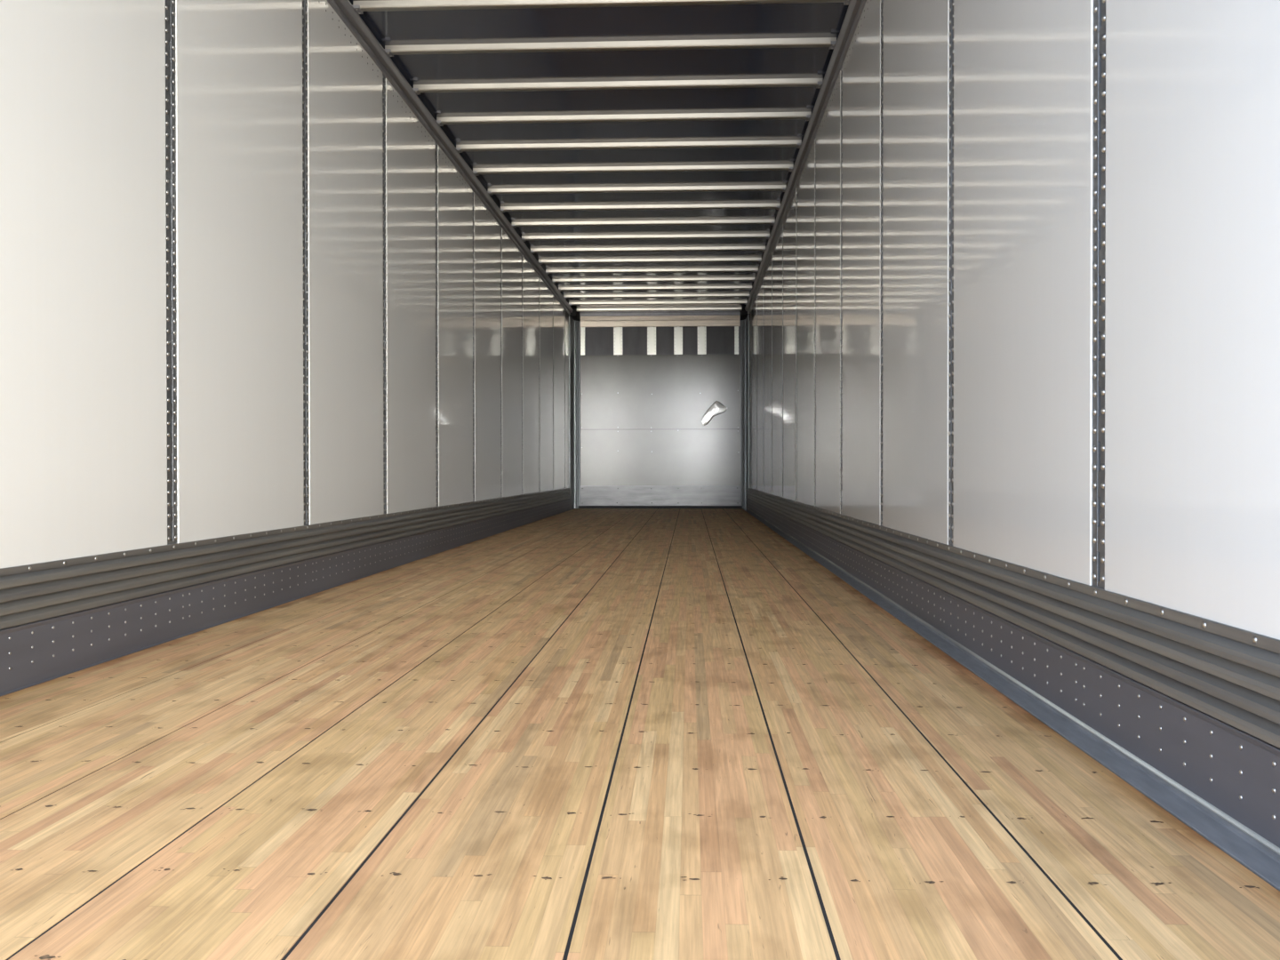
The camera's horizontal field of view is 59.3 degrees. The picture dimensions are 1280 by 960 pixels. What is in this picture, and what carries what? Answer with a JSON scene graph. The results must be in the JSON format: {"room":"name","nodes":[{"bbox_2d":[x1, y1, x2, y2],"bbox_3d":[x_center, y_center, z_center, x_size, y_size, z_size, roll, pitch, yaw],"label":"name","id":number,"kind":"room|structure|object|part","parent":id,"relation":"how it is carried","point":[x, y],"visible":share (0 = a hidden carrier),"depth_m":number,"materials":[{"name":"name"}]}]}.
{"room":"cargo space","nodes":[
{"label":"cargo space","id":0,"kind":"room"},
{"bbox_2d":[348,0,848,313],"bbox_3d":[-0.065,-2.343,8.202,2.541,0.012,16.180,0,0,3],"label":"ceiling","id":1,"kind":"structure","parent":0,"point":[805,20],"depth_m":7.11,"materials":[{"name":"grey metal"}]},
{"bbox_2d":[352,0,850,14],"bbox_3d":[-0.189,-2.293,5.405,2.424,0.043,0.072,0,0,3],"label":"bow","id":2,"kind":"object","parent":1,"relation":"attached to","point":[382,5],"visible":0.99,"depth_m":5.41,"materials":[{"name":"metal"}]},
{"bbox_2d":[384,37,836,56],"bbox_3d":[-0.164,-2.298,5.972,2.424,0.043,0.072,0,0,3],"label":"bow","id":3,"kind":"object","parent":1,"relation":"attached to","point":[391,51],"visible":0.98,"depth_m":5.95,"materials":[{"name":"metal"}]},
{"bbox_2d":[412,78,823,95],"bbox_3d":[-0.137,-2.303,6.581,2.424,0.043,0.072,0,0,3],"label":"bow","id":4,"kind":"object","parent":1,"relation":"attached to","point":[418,89],"visible":0.98,"depth_m":6.56,"materials":[{"name":"metal"}]},
{"bbox_2d":[435,112,811,126],"bbox_3d":[-0.110,-2.307,7.190,2.424,0.043,0.072,0,0,3],"label":"bow","id":5,"kind":"object","parent":1,"relation":"attached to","point":[756,116],"visible":0.96,"depth_m":7.17,"materials":[{"name":"metal"}]},
{"bbox_2d":[456,139,801,152],"bbox_3d":[-0.083,-2.312,7.799,2.424,0.043,0.072,0,0,3],"label":"bow","id":6,"kind":"object","parent":1,"relation":"attached to","point":[797,143],"visible":0.98,"depth_m":7.78,"materials":[{"name":"metal"}]},
{"bbox_2d":[472,164,793,175],"bbox_3d":[-0.056,-2.317,8.408,2.424,0.043,0.072,0,0,3],"label":"bow","id":7,"kind":"object","parent":1,"relation":"attached to","point":[476,172],"visible":0.98,"depth_m":8.39,"materials":[{"name":"metal"}]},
{"bbox_2d":[487,184,786,195],"bbox_3d":[-0.029,-2.322,9.017,2.424,0.043,0.072,0,0,3],"label":"bow","id":8,"kind":"object","parent":1,"relation":"attached to","point":[764,188],"visible":0.97,"depth_m":9.00,"materials":[{"name":"metal"}]},
{"bbox_2d":[500,203,780,212],"bbox_3d":[-0.003,-2.327,9.626,2.424,0.043,0.072,0,0,3],"label":"bow","id":9,"kind":"object","parent":1,"relation":"attached to","point":[503,209],"visible":0.98,"depth_m":9.61,"materials":[{"name":"metal"}]},
{"bbox_2d":[511,219,775,228],"bbox_3d":[0.024,-2.332,10.235,2.424,0.043,0.072,0,0,3],"label":"bow","id":10,"kind":"object","parent":1,"relation":"attached to","point":[712,221],"visible":0.98,"depth_m":10.21,"materials":[{"name":"metal"}]},
{"bbox_2d":[520,233,769,241],"bbox_3d":[0.051,-2.337,10.844,2.424,0.043,0.072,0,0,3],"label":"bow","id":11,"kind":"object","parent":1,"relation":"attached to","point":[705,236],"visible":0.98,"depth_m":10.83,"materials":[{"name":"metal"}]},
{"bbox_2d":[530,246,765,253],"bbox_3d":[0.078,-2.342,11.453,2.424,0.043,0.072,0,0,3],"label":"bow","id":12,"kind":"object","parent":1,"relation":"attached to","point":[724,248],"visible":0.98,"depth_m":11.43,"materials":[{"name":"metal"}]},
{"bbox_2d":[537,257,761,264],"bbox_3d":[0.105,-2.347,12.062,2.424,0.043,0.072,0,0,3],"label":"bow","id":13,"kind":"object","parent":1,"relation":"attached to","point":[703,260],"visible":0.97,"depth_m":12.04,"materials":[{"name":"metal"}]},
{"bbox_2d":[545,267,758,274],"bbox_3d":[0.132,-2.352,12.671,2.424,0.043,0.072,0,0,3],"label":"bow","id":14,"kind":"object","parent":1,"relation":"attached to","point":[657,270],"visible":0.97,"depth_m":12.65,"materials":[{"name":"metal"}]},
{"bbox_2d":[552,277,755,283],"bbox_3d":[0.159,-2.357,13.280,2.424,0.043,0.072,0,0,3],"label":"bow","id":15,"kind":"object","parent":1,"relation":"attached to","point":[704,279],"visible":0.98,"depth_m":13.27,"materials":[{"name":"metal"}]},
{"bbox_2d":[558,286,751,291],"bbox_3d":[0.185,-2.362,13.889,2.424,0.043,0.072,0,0,3],"label":"bow","id":16,"kind":"object","parent":1,"relation":"attached to","point":[560,289],"visible":0.97,"depth_m":13.87,"materials":[{"name":"metal"}]},
{"bbox_2d":[563,293,749,298],"bbox_3d":[0.212,-2.367,14.498,2.424,0.043,0.072,0,0,3],"label":"bow","id":17,"kind":"object","parent":1,"relation":"attached to","point":[747,295],"visible":0.97,"depth_m":14.48,"materials":[{"name":"metal"}]},
{"bbox_2d":[568,300,747,305],"bbox_3d":[0.239,-2.372,15.107,2.424,0.043,0.072,0,0,3],"label":"bow","id":18,"kind":"object","parent":1,"relation":"attached to","point":[745,302],"visible":0.97,"depth_m":15.09,"materials":[{"name":"metal"}]},
{"bbox_2d":[576,307,741,311],"bbox_3d":[0.266,-2.377,15.716,2.424,0.043,0.072,0,0,3],"label":"bow","id":19,"kind":"object","parent":1,"relation":"attached to","point":[676,308],"visible":0.91,"depth_m":15.70,"materials":[{"name":"metal"}]},
{"bbox_2d":[0,508,1279,959],"bbox_3d":[-0.063,0.503,8.205,2.581,0.061,16.140,0,0,3],"label":"floor","id":20,"kind":"structure","parent":0,"point":[575,733],"depth_m":1.92,"materials":[{"name":"brown wood"}]},
{"bbox_2d":[568,307,580,509],"bbox_3d":[-0.930,-0.992,15.949,0.110,2.809,0.660,0,0,3],"label":"post","id":21,"kind":"object","parent":20,"relation":"on","point":[574,316],"visible":0.96,"depth_m":16.15,"materials":[{"name":"metal"}]},
{"bbox_2d":[740,306,748,509],"bbox_3d":[1.479,-0.994,15.843,0.110,2.809,0.660,0,0,3],"label":"post","id":22,"kind":"object","parent":20,"relation":"on","point":[744,316],"visible":0.82,"depth_m":16.05,"materials":[{"name":"metal"}]},
{"bbox_2d":[584,320,746,510],"bbox_3d":[0.292,-0.987,16.276,2.541,2.851,0.018,0,0,3],"label":"wall","id":23,"kind":"structure","parent":0,"point":[720,340],"depth_m":16.26,"materials":[{"name":"grey metal"}]},
{"bbox_2d":[580,327,584,355],"bbox_3d":[-0.826,-0.920,16.281,0.065,2.579,0.032,0,0,3],"label":"stud","id":24,"kind":"object","parent":23,"relation":"attached to","point":[582,329],"visible":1,"depth_m":16.26,"materials":[{"name":"metal"}]},
{"bbox_2d":[613,327,622,354],"bbox_3d":[-0.318,-0.920,16.265,0.128,2.579,0.060,0,0,3],"label":"stud","id":25,"kind":"object","parent":23,"relation":"attached to","point":[617,331],"visible":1,"depth_m":16.24,"materials":[{"name":"metal"}]},
{"bbox_2d":[647,326,655,354],"bbox_3d":[0.169,-0.921,16.243,0.128,2.579,0.060,0,0,3],"label":"stud","id":26,"kind":"object","parent":23,"relation":"attached to","point":[651,331],"visible":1,"depth_m":16.22,"materials":[{"name":"metal"}]},
{"bbox_2d":[580,428,740,485],"bbox_3d":[0.291,-0.331,16.204,2.306,0.880,0.014,0,0,3],"label":"sheet","id":27,"kind":"object","parent":26,"relation":"attached to","point":[608,457],"visible":1,"depth_m":16.20,"materials":[{"name":"white metal"}]},
{"bbox_2d":[580,354,740,429],"bbox_3d":[0.290,-1.269,16.189,2.306,1.071,0.021,0,0,3],"label":"sheet","id":28,"kind":"object","parent":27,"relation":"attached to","point":[618,391],"visible":1,"depth_m":16.19,"materials":[{"name":"metal"}]},
{"bbox_2d":[580,315,740,327],"bbox_3d":[0.288,-2.287,16.208,2.298,0.152,0.058,0,0,3],"label":"header rail","id":29,"kind":"object","parent":23,"relation":"attached to","point":[634,321],"visible":1,"depth_m":16.19,"materials":[{"name":"metal"}]},
{"bbox_2d":[580,312,740,316],"bbox_3d":[0.288,-2.384,16.209,2.481,0.036,0.090,0,0,3],"label":"trim","id":30,"kind":"structure","parent":23,"relation":"attached to","point":[723,313],"depth_m":16.17,"materials":[{"name":"grey metal"}]},
{"bbox_2d":[578,505,742,508],"bbox_3d":[0.291,0.393,16.236,2.481,0.041,0.082,0,0,3],"label":"trim","id":31,"kind":"structure","parent":23,"relation":"attached to","point":[580,507],"depth_m":16.19,"materials":[{"name":"silver metal"}]},
{"bbox_2d":[580,485,740,505],"bbox_3d":[0.290,0.227,16.200,2.313,0.290,0.009,0,0,3],"label":"kick plate","id":32,"kind":"object","parent":31,"relation":"on","point":[590,495],"visible":1,"depth_m":16.20,"materials":[{"name":"silver metal"}]},
{"bbox_2d":[673,326,682,354],"bbox_3d":[0.555,-0.921,16.226,0.124,2.579,0.060,0,0,3],"label":"stud","id":33,"kind":"object","parent":23,"relation":"attached to","point":[677,331],"visible":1,"depth_m":16.20,"materials":[{"name":"metal"}]},
{"bbox_2d":[697,326,706,354],"bbox_3d":[0.893,-0.921,16.212,0.128,2.579,0.060,0,0,3],"label":"stud","id":34,"kind":"object","parent":23,"relation":"attached to","point":[701,330],"visible":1,"depth_m":16.19,"materials":[{"name":"metal"}]},
{"bbox_2d":[734,326,738,354],"bbox_3d":[1.391,-0.921,16.183,0.062,2.579,0.032,0,0,3],"label":"stud","id":35,"kind":"object","parent":23,"relation":"attached to","point":[736,328],"visible":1,"depth_m":16.16,"materials":[{"name":"metal"}]},
{"bbox_3d":[-1.326,-0.921,8.269,0.045,2.851,16.180,0,0,3],"label":"wall","id":36,"kind":"structure","parent":0,"visible":0},
{"bbox_2d":[0,0,167,568],"bbox_3d":[-1.542,-0.993,2.987,0.013,2.410,1.192,0,0,3],"label":"panel","id":37,"kind":"object","parent":36,"relation":"attached to","point":[84,424],"visible":1,"depth_m":3.08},
{"bbox_2d":[164,0,177,544],"bbox_3d":[-1.517,-0.998,3.622,0.020,2.410,0.077,0,0,3],"label":"post","id":38,"kind":"object","parent":36,"relation":"attached to","point":[169,4],"visible":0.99,"depth_m":3.63,"materials":[{"name":"grey metal"}]},
{"bbox_2d":[175,0,303,543],"bbox_3d":[-1.486,-1.003,4.256,0.013,2.410,1.192,0,0,3],"label":"panel","id":39,"kind":"object","parent":36,"relation":"attached to","point":[239,245],"visible":1,"depth_m":4.15,"materials":[{"name":"white metal"}]},
{"bbox_2d":[0,488,570,696],"bbox_3d":[-1.317,0.335,7.919,0.031,0.326,15.460,0,0,3],"label":"baseboard","id":40,"kind":"structure","parent":36,"relation":"attached to","point":[59,618],"depth_m":3.76,"materials":[{"name":"metal"}]},
{"bbox_3d":[-1.317,0.255,7.918,0.031,0.131,15.460,0,0,3],"label":"ribbed rail","id":41,"kind":"part","parent":40,"relation":"part of","materials":[{"name":"metal"}]},
{"bbox_2d":[302,0,309,525],"bbox_3d":[-1.461,-1.008,4.890,0.020,2.410,0.077,0,0,3],"label":"post","id":42,"kind":"object","parent":36,"relation":"attached to","point":[305,170],"visible":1,"depth_m":4.89,"materials":[{"name":"grey metal"}]},
{"bbox_2d":[307,0,383,524],"bbox_3d":[-1.430,-1.013,5.525,0.013,2.410,1.192,0,0,3],"label":"panel","id":43,"kind":"object","parent":36,"relation":"attached to","point":[345,84],"visible":1,"depth_m":5.42,"materials":[{"name":"white metal"}]},
{"bbox_2d":[382,73,386,513],"bbox_3d":[-1.405,-1.018,6.159,0.020,2.410,0.077,0,0,3],"label":"post","id":44,"kind":"object","parent":36,"relation":"attached to","point":[383,76],"visible":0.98,"depth_m":6.16,"materials":[{"name":"grey metal"}]},
{"bbox_2d":[385,78,436,513],"bbox_3d":[-1.374,-1.024,6.793,0.013,2.410,1.192,0,0,3],"label":"panel","id":45,"kind":"object","parent":36,"relation":"attached to","point":[410,148],"visible":1,"depth_m":6.71,"materials":[{"name":"white metal"}]},
{"bbox_2d":[435,143,438,506],"bbox_3d":[-1.349,-1.029,7.428,0.020,2.410,0.077,0,0,3],"label":"post","id":46,"kind":"object","parent":36,"relation":"attached to","point":[436,230],"visible":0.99,"depth_m":7.44,"materials":[{"name":"grey metal"}]},
{"bbox_2d":[326,0,572,315],"bbox_3d":[-1.306,-2.280,7.897,0.070,0.107,15.460,0,0,3],"label":"rail","id":47,"kind":"object","parent":36,"relation":"attached to","point":[344,9],"visible":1,"depth_m":7.03,"materials":[{"name":"grey metal"}]},
{"bbox_2d":[437,144,472,506],"bbox_3d":[-1.318,-1.034,8.062,0.013,2.410,1.192,0,0,3],"label":"panel","id":48,"kind":"object","parent":36,"relation":"attached to","point":[454,194],"visible":1,"depth_m":7.96,"materials":[{"name":"white metal"}]},
{"bbox_2d":[472,191,474,501],"bbox_3d":[-1.293,-1.039,8.697,0.020,2.410,0.077,0,0,3],"label":"post","id":49,"kind":"object","parent":36,"relation":"attached to","point":[473,191],"visible":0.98,"depth_m":8.70,"materials":[{"name":"grey metal"}]},
{"bbox_2d":[473,192,500,501],"bbox_3d":[-1.262,-1.044,9.331,0.013,2.410,1.192,0,0,3],"label":"panel","id":50,"kind":"object","parent":36,"relation":"attached to","point":[487,229],"visible":1,"depth_m":9.25,"materials":[{"name":"white metal"}]},
{"bbox_2d":[500,226,502,497],"bbox_3d":[-1.237,-1.049,9.965,0.020,2.410,0.077,0,0,3],"label":"post","id":51,"kind":"object","parent":36,"relation":"attached to","point":[500,227],"visible":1,"depth_m":9.96,"materials":[{"name":"grey metal"}]},
{"bbox_2d":[501,227,521,497],"bbox_3d":[-1.206,-1.054,10.600,0.013,2.410,1.192,0,0,3],"label":"panel","id":52,"kind":"object","parent":36,"relation":"attached to","point":[511,256],"visible":1,"depth_m":10.59,"materials":[{"name":"white metal"}]},
{"bbox_2d":[521,254,523,494],"bbox_3d":[-1.181,-1.060,11.234,0.020,2.410,0.077,0,0,3],"label":"post","id":53,"kind":"object","parent":36,"relation":"attached to","point":[522,254],"visible":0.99,"depth_m":11.23,"materials":[{"name":"grey metal"}]},
{"bbox_2d":[522,255,539,494],"bbox_3d":[-1.150,-1.065,11.868,0.013,2.410,1.192,0,0,3],"label":"panel","id":54,"kind":"object","parent":36,"relation":"attached to","point":[531,439],"visible":1,"depth_m":11.77,"materials":[{"name":"white metal"}]},
{"bbox_2d":[538,276,540,490],"bbox_3d":[-1.125,-1.070,12.503,0.020,2.410,0.077,0,0,3],"label":"post","id":55,"kind":"object","parent":36,"relation":"attached to","point":[539,276],"visible":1,"depth_m":12.49,"materials":[{"name":"grey metal"}]},
{"bbox_2d":[539,277,552,492],"bbox_3d":[-1.094,-1.075,13.137,0.013,2.410,1.192,0,0,3],"label":"panel","id":56,"kind":"object","parent":36,"relation":"attached to","point":[546,295],"visible":1,"depth_m":13.08,"materials":[{"name":"white metal"}]},
{"bbox_2d":[552,294,553,489],"bbox_3d":[-1.069,-1.080,13.771,0.020,2.410,0.077,0,0,3],"label":"post","id":57,"kind":"object","parent":36,"relation":"attached to","point":[553,294],"visible":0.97,"depth_m":13.79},
{"bbox_2d":[553,295,564,489],"bbox_3d":[-1.038,-1.085,14.406,0.013,2.410,1.192,0,0,3],"label":"panel","id":58,"kind":"object","parent":36,"relation":"attached to","point":[558,308],"visible":1,"depth_m":14.33,"materials":[{"name":"white metal"}]},
{"bbox_2d":[564,310,565,488],"bbox_3d":[-1.013,-1.091,15.040,0.020,2.410,0.077,0,0,3],"label":"post","id":59,"kind":"object","parent":36,"relation":"attached to","point":[564,310],"visible":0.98,"depth_m":15.06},
{"bbox_2d":[564,309,569,487],"bbox_3d":[-0.997,-1.093,15.349,0.013,2.410,0.540,0,0,3],"label":"panel","id":60,"kind":"object","parent":36,"relation":"attached to","point":[567,318],"visible":1,"depth_m":15.37,"materials":[{"name":"white metal"}]},
{"bbox_3d":[1.198,-0.922,8.158,0.045,2.851,16.180,0,0,3],"label":"wall","id":61,"kind":"structure","parent":0,"visible":0},
{"bbox_2d":[748,308,751,487],"bbox_3d":[1.493,-1.095,15.239,0.013,2.410,0.540,0,0,3],"label":"panel","id":62,"kind":"object","parent":61,"relation":"attached to","point":[749,313],"visible":0.99,"depth_m":15.24,"materials":[{"name":"white metal"}]},
{"bbox_2d":[751,294,756,489],"bbox_3d":[1.451,-1.087,14.296,0.013,2.410,1.192,0,0,3],"label":"panel","id":63,"kind":"object","parent":61,"relation":"attached to","point":[754,305],"visible":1,"depth_m":14.20,"materials":[{"name":"white metal"}]},
{"bbox_2d":[756,292,757,489],"bbox_3d":[1.427,-1.082,13.661,0.020,2.410,0.077,0,0,3],"label":"post","id":64,"kind":"object","parent":61,"relation":"attached to","point":[756,292],"visible":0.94,"depth_m":13.68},
{"bbox_2d":[757,275,763,491],"bbox_3d":[1.395,-1.077,13.027,0.013,2.410,1.192,0,0,3],"label":"panel","id":65,"kind":"object","parent":61,"relation":"attached to","point":[760,292],"visible":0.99,"depth_m":12.95,"materials":[{"name":"white metal"}]},
{"bbox_2d":[763,252,772,494],"bbox_3d":[1.339,-1.066,11.758,0.013,2.410,1.192,0,0,3],"label":"panel","id":66,"kind":"object","parent":61,"relation":"attached to","point":[767,275],"visible":1,"depth_m":11.76,"materials":[{"name":"white metal"}]},
{"bbox_2d":[771,253,772,493],"bbox_3d":[1.315,-1.061,11.124,0.020,2.410,0.077,0,0,3],"label":"post","id":67,"kind":"object","parent":61,"relation":"attached to","point":[772,253],"visible":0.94,"depth_m":11.14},
{"bbox_2d":[772,225,782,496],"bbox_3d":[1.284,-1.056,10.490,0.013,2.410,1.192,0,0,3],"label":"panel","id":68,"kind":"object","parent":61,"relation":"attached to","point":[777,252],"visible":1,"depth_m":10.45,"materials":[{"name":"white metal"}]},
{"bbox_2d":[782,224,783,497],"bbox_3d":[1.259,-1.051,9.855,0.020,2.410,0.077,0,0,3],"label":"post","id":69,"kind":"object","parent":61,"relation":"attached to","point":[782,225],"visible":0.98,"depth_m":9.89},
{"bbox_2d":[783,188,796,501],"bbox_3d":[1.228,-1.046,9.221,0.013,2.410,1.192,0,0,3],"label":"panel","id":70,"kind":"object","parent":61,"relation":"attached to","point":[789,223],"visible":1,"depth_m":9.08,"materials":[{"name":"white metal"}]},
{"bbox_2d":[795,186,797,501],"bbox_3d":[1.203,-1.041,8.586,0.020,2.410,0.077,0,0,3],"label":"post","id":71,"kind":"object","parent":61,"relation":"attached to","point":[796,187],"visible":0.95,"depth_m":8.59,"materials":[{"name":"grey metal"}]},
{"bbox_2d":[744,0,866,313],"bbox_3d":[1.143,-2.281,7.789,0.070,0.107,15.460,0,0,3],"label":"rail","id":72,"kind":"object","parent":61,"relation":"attached to","point":[855,8],"visible":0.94,"depth_m":7.01,"materials":[{"name":"grey metal"}]},
{"bbox_2d":[797,139,815,506],"bbox_3d":[1.172,-1.036,7.952,0.013,2.410,1.192,0,0,3],"label":"panel","id":73,"kind":"object","parent":61,"relation":"attached to","point":[805,185],"visible":1,"depth_m":7.84,"materials":[{"name":"white metal"}]},
{"bbox_2d":[814,137,815,506],"bbox_3d":[1.147,-1.030,7.318,0.020,2.410,0.077,0,0,3],"label":"post","id":74,"kind":"object","parent":61,"relation":"attached to","point":[815,138],"visible":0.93,"depth_m":7.31,"materials":[{"name":"grey metal"}]},
{"bbox_2d":[816,70,840,513],"bbox_3d":[1.116,-1.025,6.684,0.013,2.410,1.192,0,0,3],"label":"panel","id":75,"kind":"object","parent":61,"relation":"attached to","point":[828,133],"visible":1,"depth_m":6.59,"materials":[{"name":"white metal"}]},
{"bbox_2d":[840,66,842,513],"bbox_3d":[1.091,-1.020,6.049,0.020,2.410,0.077,0,0,3],"label":"post","id":76,"kind":"object","parent":61,"relation":"attached to","point":[841,244],"visible":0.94,"depth_m":6.06,"materials":[{"name":"grey metal"}]},
{"bbox_2d":[841,0,880,525],"bbox_3d":[1.060,-1.015,5.415,0.013,2.410,1.192,0,0,3],"label":"panel","id":77,"kind":"object","parent":61,"relation":"attached to","point":[861,65],"visible":1,"depth_m":5.28,"materials":[{"name":"white metal"}]},
{"bbox_2d":[880,0,883,526],"bbox_3d":[1.035,-1.010,4.780,0.020,2.410,0.077,0,0,3],"label":"post","id":78,"kind":"object","parent":61,"relation":"attached to","point":[882,1],"visible":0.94,"depth_m":4.79,"materials":[{"name":"grey metal"}]},
{"bbox_2d":[882,0,949,544],"bbox_3d":[1.004,-1.005,4.146,0.013,2.410,1.192,0,0,3],"label":"panel","id":79,"kind":"object","parent":61,"relation":"attached to","point":[916,36],"visible":0.92,"depth_m":4.07,"materials":[{"name":"white metal"}]},
{"bbox_2d":[948,0,953,545],"bbox_3d":[0.979,-1.000,3.512,0.020,2.410,0.077,0,0,3],"label":"post","id":80,"kind":"object","parent":61,"relation":"attached to","point":[951,2],"visible":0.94,"depth_m":3.52,"materials":[{"name":"grey metal"}]},
{"bbox_2d":[745,488,1279,891],"bbox_3d":[1.140,0.333,7.810,0.072,0.326,15.460,0,0,3],"label":"baseboard","id":81,"kind":"structure","parent":61,"relation":"attached to","point":[1183,708],"depth_m":2.15,"materials":[{"name":"metal"}]},
{"bbox_3d":[1.160,0.253,7.809,0.031,0.131,15.460,0,0,3],"label":"ribbed rail","id":82,"kind":"part","parent":81,"relation":"part of","materials":[{"name":"metal"}]},
{"bbox_2d":[953,0,1093,585],"bbox_3d":[0.948,-0.994,2.877,0.013,2.410,1.192,0,0,3],"label":"panel","id":83,"kind":"object","parent":61,"relation":"attached to","point":[1023,69],"visible":0.91,"depth_m":2.73,"materials":[{"name":"white metal"}]},
{"bbox_2d":[1091,0,1105,589],"bbox_3d":[0.923,-0.989,2.243,0.020,2.410,0.077,0,0,3],"label":"post","id":84,"kind":"object","parent":61,"relation":"attached to","point":[1099,92],"visible":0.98,"depth_m":2.25,"materials":[{"name":"grey metal"}]},
{"bbox_2d":[1104,0,1279,639],"bbox_3d":[0.892,-0.984,1.609,0.013,2.410,1.192,0,0,3],"label":"panel","id":85,"kind":"object","parent":61,"relation":"attached to","point":[1192,345],"visible":1,"depth_m":1.81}
]}

